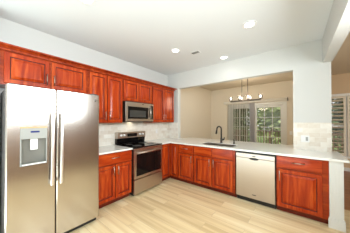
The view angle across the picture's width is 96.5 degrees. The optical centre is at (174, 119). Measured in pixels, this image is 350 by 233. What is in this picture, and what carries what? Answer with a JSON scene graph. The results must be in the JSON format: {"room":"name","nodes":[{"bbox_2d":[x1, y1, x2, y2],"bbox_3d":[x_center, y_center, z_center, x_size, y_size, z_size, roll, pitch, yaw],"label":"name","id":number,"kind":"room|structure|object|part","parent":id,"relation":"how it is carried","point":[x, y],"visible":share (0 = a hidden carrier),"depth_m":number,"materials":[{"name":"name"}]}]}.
{"room":"kitchen","nodes":[
{"label":"kitchen","id":0,"kind":"room"},
{"bbox_2d":[0,17,210,144],"bbox_3d":[-1.706,0.048,2.884,0.150,2.772,10.810,0,-1,38],"label":"wall","id":1,"kind":"structure","parent":0,"point":[11,32],"depth_m":3.32,"materials":[{"name":"white paint"}]},
{"bbox_2d":[0,49,86,93],"bbox_3d":[-1.843,-0.629,2.282,0.373,0.425,0.965,0,-1,38],"label":"upper cabinet","id":2,"kind":"object","parent":1,"relation":"attached to","point":[24,70],"visible":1,"depth_m":2.09,"materials":[{"name":"brown wood"}]},
{"bbox_3d":[-1.879,-0.625,2.009,0.021,0.371,0.432,0,-1,38],"label":"door","id":3,"kind":"part","parent":2,"relation":"part of","materials":[{"name":"brown wood"}]},
{"bbox_3d":[-1.590,-0.622,2.374,0.021,0.371,0.460,0,-1,38],"label":"door","id":4,"kind":"part","parent":2,"relation":"part of","materials":[{"name":"brown wood"}]},
{"bbox_2d":[0,41,176,90],"bbox_3d":[-1.123,-0.850,3.184,0.382,0.068,3.371,0,-1,38],"label":"crown molding","id":5,"kind":"structure","parent":2,"relation":"attached to","point":[4,46],"depth_m":2.35,"materials":[{"name":"brown wood"}]},
{"bbox_2d":[87,70,122,122],"bbox_3d":[-1.339,-0.390,2.918,0.373,0.892,0.656,0,-1,38],"label":"upper cabinet","id":6,"kind":"object","parent":1,"relation":"attached to","point":[109,89],"visible":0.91,"depth_m":2.84,"materials":[{"name":"brown wood"}]},
{"bbox_3d":[-1.323,-0.385,2.710,0.021,0.838,0.306,0,-1,38],"label":"door","id":7,"kind":"part","parent":6,"relation":"part of","materials":[{"name":"brown wood"}]},
{"bbox_3d":[-1.126,-0.383,2.960,0.021,0.838,0.306,0,-1,38],"label":"door","id":8,"kind":"part","parent":6,"relation":"part of","materials":[{"name":"brown wood"}]},
{"bbox_2d":[99,122,167,146],"bbox_3d":[-0.961,0.297,3.696,0.008,0.460,2.451,0,-1,38],"label":"backsplash","id":9,"kind":"structure","parent":1,"relation":"attached to","point":[107,131],"depth_m":3.61,"materials":[{"name":"tile"}]},
{"bbox_2d":[122,79,151,103],"bbox_3d":[-0.905,-0.604,3.496,0.338,0.455,0.778,0,-1,38],"label":"upper cabinet","id":10,"kind":"object","parent":1,"relation":"attached to","point":[133,91],"visible":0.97,"depth_m":3.35,"materials":[{"name":"brown wood"}]},
{"bbox_3d":[-0.899,-0.599,3.249,0.021,0.401,0.370,0,-1,38],"label":"door","id":11,"kind":"part","parent":10,"relation":"part of","materials":[{"name":"brown wood"}]},
{"bbox_2d":[122,101,152,121],"bbox_3d":[-0.859,-0.164,3.460,0.446,0.415,0.756,0,-1,38],"label":"microwave oven","id":12,"kind":"object","parent":10,"relation":"attached to","point":[131,111],"visible":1,"depth_m":3.27,"materials":[{"name":"silver metal"}]},
{"bbox_3d":[-0.537,-0.168,3.597,0.004,0.305,0.110,0,-1,38],"label":"control panel","id":13,"kind":"part","parent":12,"relation":"part of","materials":[{"name":"black"}]},
{"bbox_3d":[-0.663,-0.596,3.547,0.021,0.401,0.370,0,-1,38],"label":"door","id":14,"kind":"part","parent":10,"relation":"part of","materials":[{"name":"brown wood"}]},
{"bbox_2d":[145,86,173,122],"bbox_3d":[-0.386,-0.380,4.123,0.373,0.892,0.845,0,-1,38],"label":"upper cabinet","id":15,"kind":"object","parent":1,"relation":"attached to","point":[162,99],"visible":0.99,"depth_m":3.99,"materials":[{"name":"brown wood"}]},
{"bbox_3d":[-0.402,-0.375,3.876,0.021,0.838,0.393,0,-1,38],"label":"door","id":16,"kind":"part","parent":15,"relation":"part of","materials":[{"name":"brown wood"}]},
{"bbox_3d":[-0.149,-0.372,4.195,0.021,0.838,0.398,0,-1,38],"label":"door","id":17,"kind":"part","parent":15,"relation":"part of","materials":[{"name":"brown wood"}]},
{"bbox_2d":[0,0,349,90],"bbox_3d":[2.318,-1.433,0.609,9.000,0.150,9.410,0,-1,38],"label":"ceiling","id":18,"kind":"structure","parent":0,"point":[143,33],"depth_m":2.27,"materials":[{"name":"white paint"}]},
{"bbox_2d":[79,0,95,4],"bbox_3d":[-0.985,-1.345,1.734,0.190,0.008,0.190,0,-1,38],"label":"recessed light","id":19,"kind":"object","parent":18,"relation":"in","point":[87,2],"visible":1,"depth_m":1.78,"materials":[{"name":"white"}]},
{"bbox_2d":[171,48,179,52],"bbox_3d":[0.017,-1.333,3.007,0.190,0.008,0.190,0,-1,38],"label":"recessed light","id":20,"kind":"object","parent":18,"relation":"in","point":[174,50],"visible":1,"depth_m":3.00,"materials":[{"name":"white plastic"}]},
{"bbox_2d":[229,79,262,101],"bbox_3d":[2.119,-0.942,4.708,0.944,0.762,0.322,0,-1,38],"label":"linear chandelier","id":21,"kind":"object","parent":18,"relation":"hanging from","point":[248,98],"visible":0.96,"depth_m":4.66,"materials":[{"name":"grey metal"}]},
{"bbox_2d":[242,20,256,28],"bbox_3d":[1.054,-1.341,2.199,0.190,0.008,0.190,0,-1,38],"label":"recessed light","id":22,"kind":"object","parent":18,"relation":"in","point":[249,24],"visible":1,"depth_m":2.19,"materials":[{"name":"white"}]},
{"bbox_2d":[70,171,349,232],"bbox_3d":[1.884,1.459,0.035,9.000,0.100,10.810,0,-1,38],"label":"floor","id":23,"kind":"structure","parent":0,"point":[172,205],"depth_m":2.33,"materials":[{"name":"brown wood"}]},
{"bbox_2d":[0,83,98,232],"bbox_3d":[-1.602,0.531,2.056,0.782,1.790,0.903,0,-1,38],"label":"refrigerator","id":24,"kind":"object","parent":23,"relation":"on","point":[49,138],"visible":1,"depth_m":1.76,"materials":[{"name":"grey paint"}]},
{"bbox_3d":[-1.528,0.499,1.676,0.070,1.697,0.398,0,-1,38],"label":"freezer door","id":25,"kind":"part","parent":24,"relation":"part of","materials":[{"name":"silver metal"}]},
{"bbox_3d":[-1.380,0.304,1.762,0.066,0.860,0.030,0,-1,38],"label":"handle","id":26,"kind":"part","parent":24,"relation":"part of","materials":[{"name":"silver metal"}]},
{"bbox_3d":[-1.326,0.304,1.830,0.066,0.860,0.030,0,-1,38],"label":"handle","id":27,"kind":"part","parent":24,"relation":"part of","materials":[{"name":"silver metal"}]},
{"bbox_3d":[-1.246,0.503,2.033,0.070,1.697,0.497,0,-1,38],"label":"fridge door","id":28,"kind":"part","parent":24,"relation":"part of","materials":[{"name":"silver metal"}]},
{"bbox_2d":[99,150,131,208],"bbox_3d":[-1.229,0.992,2.801,0.641,0.882,0.700,0,-1,38],"label":"base cabinet","id":29,"kind":"object","parent":23,"relation":"on","point":[115,169],"visible":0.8,"depth_m":2.63,"materials":[{"name":"brown wood"}]},
{"bbox_3d":[-1.112,1.040,2.505,0.021,0.570,0.342,0,-1,38],"label":"door","id":30,"kind":"part","parent":29,"relation":"part of","materials":[{"name":"brown wood"}]},
{"bbox_3d":[-1.010,0.647,2.638,0.020,0.168,0.670,0,-1,38],"label":"drawer","id":31,"kind":"part","parent":29,"relation":"part of","materials":[{"name":"brown wood"}]},
{"bbox_2d":[99,145,132,154],"bbox_3d":[-1.245,0.534,2.818,0.632,0.030,0.708,0,-1,38],"label":"countertop","id":32,"kind":"structure","parent":29,"relation":"on","point":[108,149],"depth_m":2.79,"materials":[{"name":"white stone"}]},
{"bbox_3d":[-0.901,1.043,2.772,0.021,0.570,0.318,0,-1,38],"label":"door","id":33,"kind":"part","parent":29,"relation":"part of","materials":[{"name":"brown wood"}]},
{"bbox_2d":[115,131,162,195],"bbox_3d":[-0.746,0.852,3.362,0.724,1.172,0.758,0,-1,38],"label":"electric range","id":34,"kind":"object","parent":23,"relation":"on","point":[146,156],"visible":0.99,"depth_m":3.19,"materials":[{"name":"silver metal"}]},
{"bbox_3d":[-0.989,0.333,3.559,0.105,0.131,0.758,0,-1,38],"label":"control panel","id":35,"kind":"part","parent":34,"relation":"part of","materials":[{"name":"silver metal"}]},
{"bbox_2d":[119,141,161,148],"bbox_3d":[-0.743,0.531,3.363,0.592,0.022,0.758,0,-1,38],"label":"cooktop","id":36,"kind":"object","parent":34,"relation":"in","point":[138,144],"depth_m":3.29,"materials":[{"name":"black glass"}]},
{"bbox_3d":[-0.524,0.845,3.187,0.046,0.533,0.752,0,-1,38],"label":"oven door","id":37,"kind":"part","parent":34,"relation":"part of","materials":[{"name":"silver metal"}]},
{"bbox_3d":[-0.525,0.558,3.190,0.044,0.032,0.758,0,-1,38],"label":"rail","id":38,"kind":"part","parent":34,"relation":"part of","materials":[{"name":"silver metal"}]},
{"bbox_3d":[-0.525,1.258,3.184,0.044,0.267,0.752,0,-1,38],"label":"drawer","id":39,"kind":"part","parent":34,"relation":"part of","materials":[{"name":"silver metal"}]},
{"bbox_3d":[-0.484,0.621,3.158,0.058,0.025,0.678,0,-1,38],"label":"handle","id":40,"kind":"part","parent":34,"relation":"part of","materials":[{"name":"silver metal"}]},
{"bbox_2d":[162,143,179,180],"bbox_3d":[-0.161,1.002,3.995,0.835,0.882,0.940,0,-1,38],"label":"base cabinet","id":41,"kind":"object","parent":23,"relation":"on","point":[170,150],"visible":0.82,"depth_m":3.68,"materials":[{"name":"brown wood"}]},
{"bbox_3d":[-0.203,0.954,3.655,0.021,0.763,0.294,0,-1,38],"label":"door","id":42,"kind":"part","parent":41,"relation":"part of","materials":[{"name":"brown wood"}]},
{"bbox_3d":[-0.011,0.954,3.706,0.216,0.763,0.021,0,-1,38],"label":"door","id":43,"kind":"part","parent":41,"relation":"part of","materials":[{"name":"brown wood"}]},
{"bbox_2d":[147,137,349,162],"bbox_3d":[1.056,0.539,3.379,3.546,0.030,1.482,0,-1,38],"label":"countertop","id":44,"kind":"structure","parent":41,"relation":"on","point":[265,148],"depth_m":2.84,"materials":[{"name":"white stone"}]},
{"bbox_2d":[203,142,235,146],"bbox_3d":[0.938,0.635,3.345,0.694,0.205,0.374,0,-1,38],"label":"sink","id":45,"kind":"object","parent":44,"relation":"in","point":[207,143],"visible":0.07,"depth_m":3.45,"materials":[{"name":"silver metal"}]},
{"bbox_2d":[203,142,219,144],"bbox_3d":[0.799,0.636,3.455,0.339,0.205,0.374,0,-1,38],"label":"basin","id":46,"kind":"object","parent":45,"relation":"in","point":[207,143],"depth_m":3.62,"materials":[{"name":"silver metal"}]},
{"bbox_2d":[216,144,235,146],"bbox_3d":[1.077,0.634,3.235,0.339,0.205,0.374,0,-1,38],"label":"basin","id":47,"kind":"object","parent":45,"relation":"in","point":[226,145],"depth_m":3.39,"materials":[{"name":"silver metal"}]},
{"bbox_2d":[215,126,224,142],"bbox_3d":[1.042,0.330,3.575,0.207,0.391,0.067,0,-1,18],"label":"kitchen faucet","id":48,"kind":"object","parent":44,"relation":"on","point":[221,139],"visible":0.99,"depth_m":3.56,"materials":[{"name":"brown metal"}]},
{"bbox_2d":[178,144,195,184],"bbox_3d":[0.420,1.000,3.715,0.420,0.882,0.641,0,-1,38],"label":"base cabinet","id":49,"kind":"object","parent":23,"relation":"on","point":[185,152],"visible":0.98,"depth_m":3.49,"materials":[{"name":"brown wood"}]},
{"bbox_3d":[0.249,0.655,3.503,0.394,0.168,0.020,0,-1,38],"label":"drawer","id":50,"kind":"part","parent":49,"relation":"part of","materials":[{"name":"brown wood"}]},
{"bbox_3d":[0.248,1.049,3.500,0.394,0.570,0.021,0,-1,38],"label":"door","id":51,"kind":"part","parent":49,"relation":"part of","materials":[{"name":"brown wood"}]},
{"bbox_2d":[194,146,236,196],"bbox_3d":[0.927,0.996,3.315,0.868,0.882,0.641,0,-1,38],"label":"base cabinet","id":52,"kind":"object","parent":23,"relation":"on","point":[214,168],"visible":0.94,"depth_m":3.06,"materials":[{"name":"brown wood"}]},
{"bbox_3d":[0.582,0.653,3.241,0.402,0.168,0.020,0,-1,38],"label":"drawer","id":53,"kind":"part","parent":52,"relation":"part of","materials":[{"name":"brown wood"}]},
{"bbox_3d":[0.581,1.047,3.237,0.402,0.570,0.021,0,-1,38],"label":"door","id":54,"kind":"part","parent":52,"relation":"part of","materials":[{"name":"brown wood"}]},
{"bbox_3d":[0.909,0.650,2.982,0.404,0.168,0.020,0,-1,38],"label":"drawer","id":55,"kind":"part","parent":52,"relation":"part of","materials":[{"name":"brown wood"}]},
{"bbox_3d":[0.908,1.044,2.978,0.404,0.570,0.021,0,-1,38],"label":"door","id":56,"kind":"part","parent":52,"relation":"part of","materials":[{"name":"brown wood"}]},
{"bbox_2d":[236,151,276,208],"bbox_3d":[1.525,0.996,2.859,0.600,0.875,0.604,0,-1,38],"label":"dishwasher","id":57,"kind":"object","parent":23,"relation":"on","point":[255,172],"visible":1,"depth_m":2.60,"materials":[{"name":"silver metal"}]},
{"bbox_3d":[1.402,1.382,2.700,0.600,0.100,0.040,0,-1,38],"label":"toe panel","id":58,"kind":"part","parent":57,"relation":"part of","materials":[{"name":"black"}]},
{"bbox_2d":[276,155,328,223],"bbox_3d":[1.993,0.989,2.472,0.590,0.882,0.641,0,-1,38],"label":"base cabinet","id":59,"kind":"object","parent":23,"relation":"on","point":[302,184],"visible":0.98,"depth_m":2.23,"materials":[{"name":"brown wood"}]},
{"bbox_3d":[1.803,0.644,2.276,0.511,0.168,0.020,0,-1,38],"label":"drawer","id":60,"kind":"part","parent":59,"relation":"part of","materials":[{"name":"brown wood"}]},
{"bbox_3d":[1.802,1.038,2.272,0.511,0.570,0.021,0,-1,38],"label":"door","id":61,"kind":"part","parent":59,"relation":"part of","materials":[{"name":"brown wood"}]},
{"bbox_2d":[168,39,331,138],"bbox_3d":[1.196,0.054,3.631,3.477,2.772,0.119,0,-1,38],"label":"wall","id":62,"kind":"structure","parent":0,"point":[312,103],"depth_m":2.81,"materials":[{"name":"white paint"}]},
{"bbox_2d":[168,122,177,138],"bbox_3d":[-0.054,0.304,4.536,0.375,0.460,0.008,0,-1,38],"label":"backsplash","id":63,"kind":"structure","parent":62,"relation":"attached to","point":[172,126],"depth_m":4.51,"materials":[{"name":"tile"}]},
{"bbox_2d":[301,135,309,141],"bbox_3d":[2.257,0.327,2.697,0.115,0.116,0.009,0,-1,38],"label":"wall outlet","id":64,"kind":"object","parent":62,"relation":"attached to","point":[304,138],"visible":1,"depth_m":2.69,"materials":[{"name":"white plastic"}]},
{"bbox_2d":[293,123,331,151],"bbox_3d":[2.328,0.282,2.653,0.491,0.471,0.009,0,-1,38],"label":"backsplash","id":65,"kind":"structure","parent":62,"relation":"attached to","point":[320,134],"depth_m":2.63,"materials":[{"name":"tile"}]},
{"bbox_2d":[322,0,349,62],"bbox_3d":[0.527,-1.163,0.060,0.118,0.400,6.331,0,-1,38],"label":"beam","id":66,"kind":"structure","parent":62,"relation":"attached to","point":[337,29],"depth_m":1.78,"materials":[{"name":"white paint"}]},
{"bbox_2d":[211,73,349,167],"bbox_3d":[5.198,0.059,4.241,9.000,2.772,0.120,0,-1,38],"label":"wall","id":67,"kind":"structure","parent":0,"point":[219,111],"depth_m":5.77,"materials":[{"name":"beige paint"}]},
{"bbox_2d":[224,97,287,141],"bbox_3d":[2.936,0.335,5.876,2.180,2.170,0.085,0,-1,38],"label":"vertical blind","id":68,"kind":"object","parent":67,"relation":"attached to","point":[251,103],"visible":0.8,"depth_m":5.91,"materials":[{"name":"white"}]},
{"bbox_3d":[2.924,-0.695,5.894,2.150,0.100,0.085,0,-1,38],"label":"head rail","id":69,"kind":"part","parent":68,"relation":"part of","materials":[{"name":"white"}]},
{"bbox_2d":[228,101,286,144],"bbox_3d":[3.055,0.415,5.921,1.970,2.090,0.136,0,-1,38],"label":"door","id":70,"kind":"structure","parent":67,"relation":"in","point":[283,104],"depth_m":5.69,"materials":[{"name":"white paint"}]},
{"bbox_3d":[2.711,0.455,6.174,0.904,1.953,0.035,0,-1,38],"label":"panel","id":71,"kind":"part","parent":70,"relation":"part of","materials":[{"name":"clear glass"}]},
{"bbox_3d":[3.413,0.450,5.678,0.894,1.953,0.035,0,-1,38],"label":"panel","id":72,"kind":"part","parent":70,"relation":"part of","materials":[{"name":"clear glass"}]},
{"bbox_2d":[332,96,346,155],"bbox_3d":[4.719,0.174,4.638,0.515,1.710,0.090,0,-1,38],"label":"window","id":73,"kind":"structure","parent":67,"relation":"in","point":[338,96],"depth_m":4.44,"materials":[{"name":"white paint"}]},
{"bbox_2d":[331,96,345,155],"bbox_3d":[4.670,0.173,4.583,0.495,1.700,0.086,0,-1,38],"label":"window shutter","id":74,"kind":"object","parent":73,"relation":"attached to","point":[339,97],"visible":0.54,"depth_m":4.48,"materials":[{"name":"beige wood"}]},
{"bbox_2d":[331,93,349,158],"bbox_3d":[5.081,0.170,4.237,1.720,1.850,0.030,0,-1,38],"label":"trim","id":75,"kind":"structure","parent":67,"relation":"attached to","point":[344,94],"depth_m":4.45,"materials":[{"name":"white paint"}]},
{"bbox_2d":[346,96,347,155],"bbox_3d":[5.339,0.170,4.148,1.065,1.710,0.090,0,-1,38],"label":"window","id":76,"kind":"structure","parent":67,"relation":"in","point":[346,96],"depth_m":4.44,"materials":[{"name":"white paint"}]},
{"bbox_2d":[347,96,349,155],"bbox_3d":[5.297,0.169,4.087,1.045,1.700,0.086,0,-1,38],"label":"window shutter","id":77,"kind":"object","parent":76,"relation":"attached to","point":[348,97],"visible":1,"depth_m":4.39,"materials":[{"name":"beige wood"}]},
{"bbox_3d":[1.173,0.996,3.261,3.123,0.882,0.715,0,-1,38],"label":"wall","id":78,"kind":"structure","parent":0,"visible":0},
{"bbox_2d":[328,161,345,231],"bbox_3d":[2.115,0.985,2.039,0.160,0.882,0.035,0,-1,38],"label":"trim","id":79,"kind":"structure","parent":78,"relation":"attached to","point":[336,221],"depth_m":2.03,"materials":[{"name":"white paint"}]},
{"label":"outside","id":80,"kind":"structure","parent":0,"visible":0},
{"bbox_3d":[4.755,1.565,6.490,8.500,0.100,2.880,0,-1,38],"label":"deck","id":81,"kind":"object","parent":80,"visible":0},
{"bbox_2d":[235,130,343,152],"bbox_3d":[5.586,1.039,7.546,8.500,0.970,0.100,0,-1,38],"label":"deck railing","id":82,"kind":"object","parent":81,"relation":"on","point":[235,130],"visible":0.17,"depth_m":8.15,"materials":[{"name":"brown wood"}]},
{"bbox_3d":[5.586,0.574,7.550,8.500,0.040,0.100,0,-1,38],"label":"rail","id":83,"kind":"part","parent":82,"relation":"part of","materials":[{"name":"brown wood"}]},
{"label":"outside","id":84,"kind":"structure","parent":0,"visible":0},
{"bbox_2d":[248,131,340,149],"bbox_3d":[19.042,2.841,20.928,70.000,0.100,37.110,0,-1,38],"label":"ground","id":85,"kind":"structure","parent":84,"point":[260,138],"depth_m":22.32,"materials":[{"name":"green plant"}]},
{"bbox_2d":[233,108,249,141],"bbox_3d":[4.333,-0.984,11.366,3.103,7.399,3.069,0,-1,38],"label":"tree","id":86,"kind":"object","parent":85,"relation":"on","point":[247,108],"visible":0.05,"depth_m":10.65,"materials":[{"name":"green plant"}]},
{"bbox_2d":[257,108,280,143],"bbox_3d":[8.239,-2.089,13.147,3.777,9.637,3.850,0,-1,38],"label":"tree","id":87,"kind":"object","parent":85,"relation":"on","point":[260,121],"visible":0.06,"depth_m":12.87,"materials":[{"name":"green plant"}]},
{"bbox_2d":[265,107,280,143],"bbox_3d":[6.921,-0.843,9.294,2.993,7.082,3.066,0,-1,38],"label":"tree","id":88,"kind":"object","parent":85,"relation":"on","point":[278,109],"visible":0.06,"depth_m":9.46,"materials":[{"name":"green plant"}]},
{"bbox_2d":[331,98,343,152],"bbox_3d":[8.845,-1.089,7.548,2.837,7.542,2.934,0,-1,38],"label":"tree","id":89,"kind":"object","parent":85,"relation":"on","point":[333,129],"visible":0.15,"depth_m":7.80,"materials":[{"name":"green plant"}]}
]}

